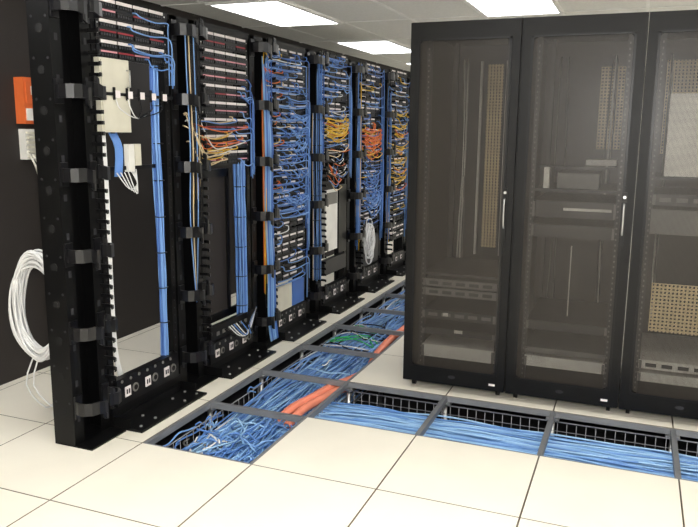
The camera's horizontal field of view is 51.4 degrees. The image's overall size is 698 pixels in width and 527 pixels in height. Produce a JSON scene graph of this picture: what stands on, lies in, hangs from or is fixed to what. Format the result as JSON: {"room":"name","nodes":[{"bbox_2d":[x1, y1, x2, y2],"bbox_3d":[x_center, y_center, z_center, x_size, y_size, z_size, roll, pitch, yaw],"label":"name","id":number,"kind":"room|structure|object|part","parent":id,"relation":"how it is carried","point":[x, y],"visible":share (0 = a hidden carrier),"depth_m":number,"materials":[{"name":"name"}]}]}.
{"room":"data center","nodes":[
{"label":"data center","id":0,"kind":"room"},
{"bbox_2d":[0,0,409,384],"bbox_3d":[-1.602,-0.511,5.470,0.100,3.040,15.000,5,11,21],"label":"wall","id":1,"kind":"structure","parent":0,"point":[132,215],"depth_m":5.14,"materials":[{"name":"paint"}]},
{"bbox_2d":[13,77,36,171],"bbox_3d":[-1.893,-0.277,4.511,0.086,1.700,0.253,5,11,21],"label":"electrical box","id":2,"kind":"object","parent":1,"relation":"attached to","point":[22,90],"visible":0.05,"depth_m":4.29,"materials":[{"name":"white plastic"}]},
{"bbox_2d":[161,0,697,64],"bbox_3d":[1.874,-1.624,3.872,7.350,0.006,15.000,5,11,21],"label":"grid","id":3,"kind":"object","parent":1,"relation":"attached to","point":[647,7],"depth_m":5.88,"materials":[{"name":"grey metal"}]},
{"bbox_2d":[0,231,697,526],"bbox_3d":[1.851,0.787,4.314,7.347,0.030,14.997,5,11,21],"label":"floor","id":4,"kind":"structure","parent":0,"point":[322,473],"depth_m":3.21,"materials":[{"name":"tile"}]},
{"bbox_2d":[8,249,52,407],"bbox_3d":[-1.525,0.342,3.788,0.416,0.968,0.346,5,11,21],"label":"cable","id":5,"kind":"object","parent":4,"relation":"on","point":[27,261],"visible":0.65,"depth_m":3.66,"materials":[{"name":"white plastic"}]},
{"bbox_2d":[25,0,206,450],"bbox_3d":[-1.123,-0.228,3.692,0.314,2.135,0.868,5,11,21],"label":"rack","id":6,"kind":"object","parent":4,"relation":"on","point":[81,81],"visible":1,"depth_m":3.51,"materials":[{"name":"metal"}]},
{"bbox_3d":[-1.074,-0.250,3.813,0.314,2.135,0.604,5,11,21],"label":"frame","id":7,"kind":"part","parent":6,"relation":"part of","materials":[{"name":"metal"}]},
{"bbox_2d":[167,14,275,390],"bbox_3d":[-0.799,-0.373,4.497,0.314,2.135,0.868,5,11,21],"label":"rack","id":8,"kind":"object","parent":4,"relation":"on","point":[227,348],"visible":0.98,"depth_m":4.46,"materials":[{"name":"metal"}]},
{"bbox_2d":[233,34,326,348],"bbox_3d":[-0.475,-0.518,5.303,0.314,2.135,0.868,5,11,21],"label":"rack","id":9,"kind":"object","parent":4,"relation":"on","point":[281,313],"visible":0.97,"depth_m":5.24,"materials":[{"name":"metal"}]},
{"bbox_3d":[-0.426,-0.539,5.423,0.314,2.135,0.604,5,11,21],"label":"frame","id":10,"kind":"part","parent":9,"relation":"part of","materials":[{"name":"metal"}]},
{"bbox_2d":[166,289,404,448],"bbox_3d":[0.275,0.687,6.011,0.497,0.364,5.392,5,11,21],"label":"wire basket","id":11,"kind":"object","parent":4,"relation":"in","point":[296,397],"depth_m":4.53,"materials":[{"name":"metal"}]},
{"bbox_2d":[291,49,364,318],"bbox_3d":[-0.151,-0.668,6.107,0.314,2.146,0.868,5,11,21],"label":"rack","id":12,"kind":"object","parent":4,"relation":"on","point":[333,297],"visible":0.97,"depth_m":6.07,"materials":[{"name":"metal"}]},
{"bbox_3d":[-0.102,-0.684,6.229,0.314,2.135,0.604,5,11,21],"label":"frame","id":13,"kind":"part","parent":12,"relation":"part of","materials":[{"name":"metal"}]},
{"bbox_2d":[334,60,394,296],"bbox_3d":[0.173,-0.808,6.913,0.314,2.136,0.868,5,11,21],"label":"rack","id":14,"kind":"object","parent":4,"relation":"on","point":[362,275],"visible":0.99,"depth_m":6.88,"materials":[{"name":"metal"}]},
{"bbox_3d":[0.222,-0.829,7.034,0.314,2.135,0.604,5,11,21],"label":"frame","id":15,"kind":"part","parent":14,"relation":"part of","materials":[{"name":"metal"}]},
{"bbox_2d":[367,68,409,278],"bbox_3d":[0.497,-0.952,7.719,0.314,2.136,0.868,5,11,21],"label":"rack","id":16,"kind":"object","parent":4,"relation":"on","point":[393,264],"visible":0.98,"depth_m":7.68,"materials":[{"name":"metal"}]},
{"bbox_3d":[0.545,-0.974,7.840,0.314,2.135,0.604,5,11,21],"label":"frame","id":17,"kind":"part","parent":16,"relation":"part of","materials":[{"name":"metal"}]},
{"bbox_2d":[393,74,409,260],"bbox_3d":[0.821,-1.097,8.524,0.314,2.136,0.868,5,11,21],"label":"rack","id":18,"kind":"object","parent":4,"relation":"on","point":[408,76],"visible":0.02,"depth_m":8.22,"materials":[{"name":"metal"}]},
{"bbox_2d":[403,18,523,394],"bbox_3d":[0.781,-0.345,4.488,0.608,2.107,0.987,5,11,21],"label":"tall cabinet","id":19,"kind":"object","parent":4,"relation":"on","point":[464,106],"visible":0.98,"depth_m":4.14,"materials":[{"name":"metal"}]},
{"bbox_3d":[0.845,-0.266,3.958,0.022,0.290,0.037,5,11,21],"label":"handle","id":20,"kind":"part","parent":19,"relation":"part of","materials":[{"name":"silver metal"}]},
{"bbox_2d":[505,12,649,410],"bbox_3d":[1.348,-0.299,4.268,0.608,2.107,0.987,5,11,21],"label":"tall cabinet","id":21,"kind":"object","parent":4,"relation":"on","point":[582,76],"visible":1,"depth_m":3.93,"materials":[{"name":"metal"}]},
{"bbox_3d":[1.412,-0.220,3.738,0.022,0.290,0.037,5,11,21],"label":"handle","id":22,"kind":"part","parent":21,"relation":"part of","materials":[{"name":"silver metal"}]},
{"bbox_2d":[618,10,697,418],"bbox_3d":[1.915,-0.253,4.048,0.608,2.107,0.987,5,11,21],"label":"tall cabinet","id":23,"kind":"object","parent":4,"relation":"on","point":[659,367],"visible":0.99,"depth_m":3.76,"materials":[{"name":"metal"}]},
{"bbox_2d":[144,0,697,70],"bbox_3d":[1.875,-1.667,3.864,7.350,0.080,15.000,5,11,21],"label":"ceiling","id":24,"kind":"structure","parent":0,"point":[342,10],"depth_m":5.82,"materials":[{"name":"tile"}]},
{"bbox_2d":[205,0,342,26],"bbox_3d":[-0.560,-1.994,5.811,0.610,0.010,1.220,5,11,21],"label":"recessed light","id":25,"kind":"object","parent":24,"relation":"in","point":[279,13],"visible":1,"depth_m":5.71,"materials":[{"name":"white plastic"}]},
{"bbox_2d":[333,40,410,53],"bbox_3d":[0.338,-2.395,8.044,0.610,0.010,1.220,5,11,21],"label":"recessed light","id":26,"kind":"object","parent":24,"relation":"in","point":[368,46],"visible":0.83,"depth_m":7.94,"materials":[{"name":"white plastic"}]},
{"bbox_2d":[462,0,563,16],"bbox_3d":[1.151,-1.856,5.148,0.610,0.010,1.220,5,11,21],"label":"recessed light","id":27,"kind":"object","parent":24,"relation":"in","point":[486,8],"visible":1,"depth_m":5.36,"materials":[{"name":"white plastic"}]},
{"bbox_2d":[155,287,697,456],"bbox_3d":[1.847,1.224,4.394,7.330,0.080,14.980,5,11,21],"label":"cable tray","id":28,"kind":"structure","parent":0,"point":[682,445],"depth_m":5.00,"materials":[{"name":"metal"}]},
{"bbox_2d":[143,280,697,481],"bbox_3d":[2.765,0.862,5.042,6.065,0.417,5.590,5,11,21],"label":"grid","id":29,"kind":"object","parent":28,"relation":"on","point":[551,416],"visible":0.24,"depth_m":4.13,"materials":[{"name":"metal"}]},
{"bbox_2d":[163,289,697,480],"bbox_3d":[2.770,0.879,5.026,5.944,0.389,5.422,5,11,21],"label":"cables","id":30,"kind":"object","parent":28,"relation":"on","point":[242,437],"visible":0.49,"depth_m":4.05,"materials":[{"name":"plastic"}]},
{"bbox_2d":[354,391,697,456],"bbox_3d":[2.397,1.206,3.252,5.307,0.379,0.538,5,11,21],"label":"wire basket","id":31,"kind":"object","parent":28,"relation":"on","point":[526,441],"depth_m":3.93,"materials":[{"name":"metal"}]},
{"bbox_2d":[632,77,644,228],"bbox_3d":[4.640,-1.473,11.037,7.550,3.040,0.100,5,11,21],"label":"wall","id":32,"kind":"structure","parent":0,"point":[644,77],"depth_m":11.04,"materials":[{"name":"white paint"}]}
]}

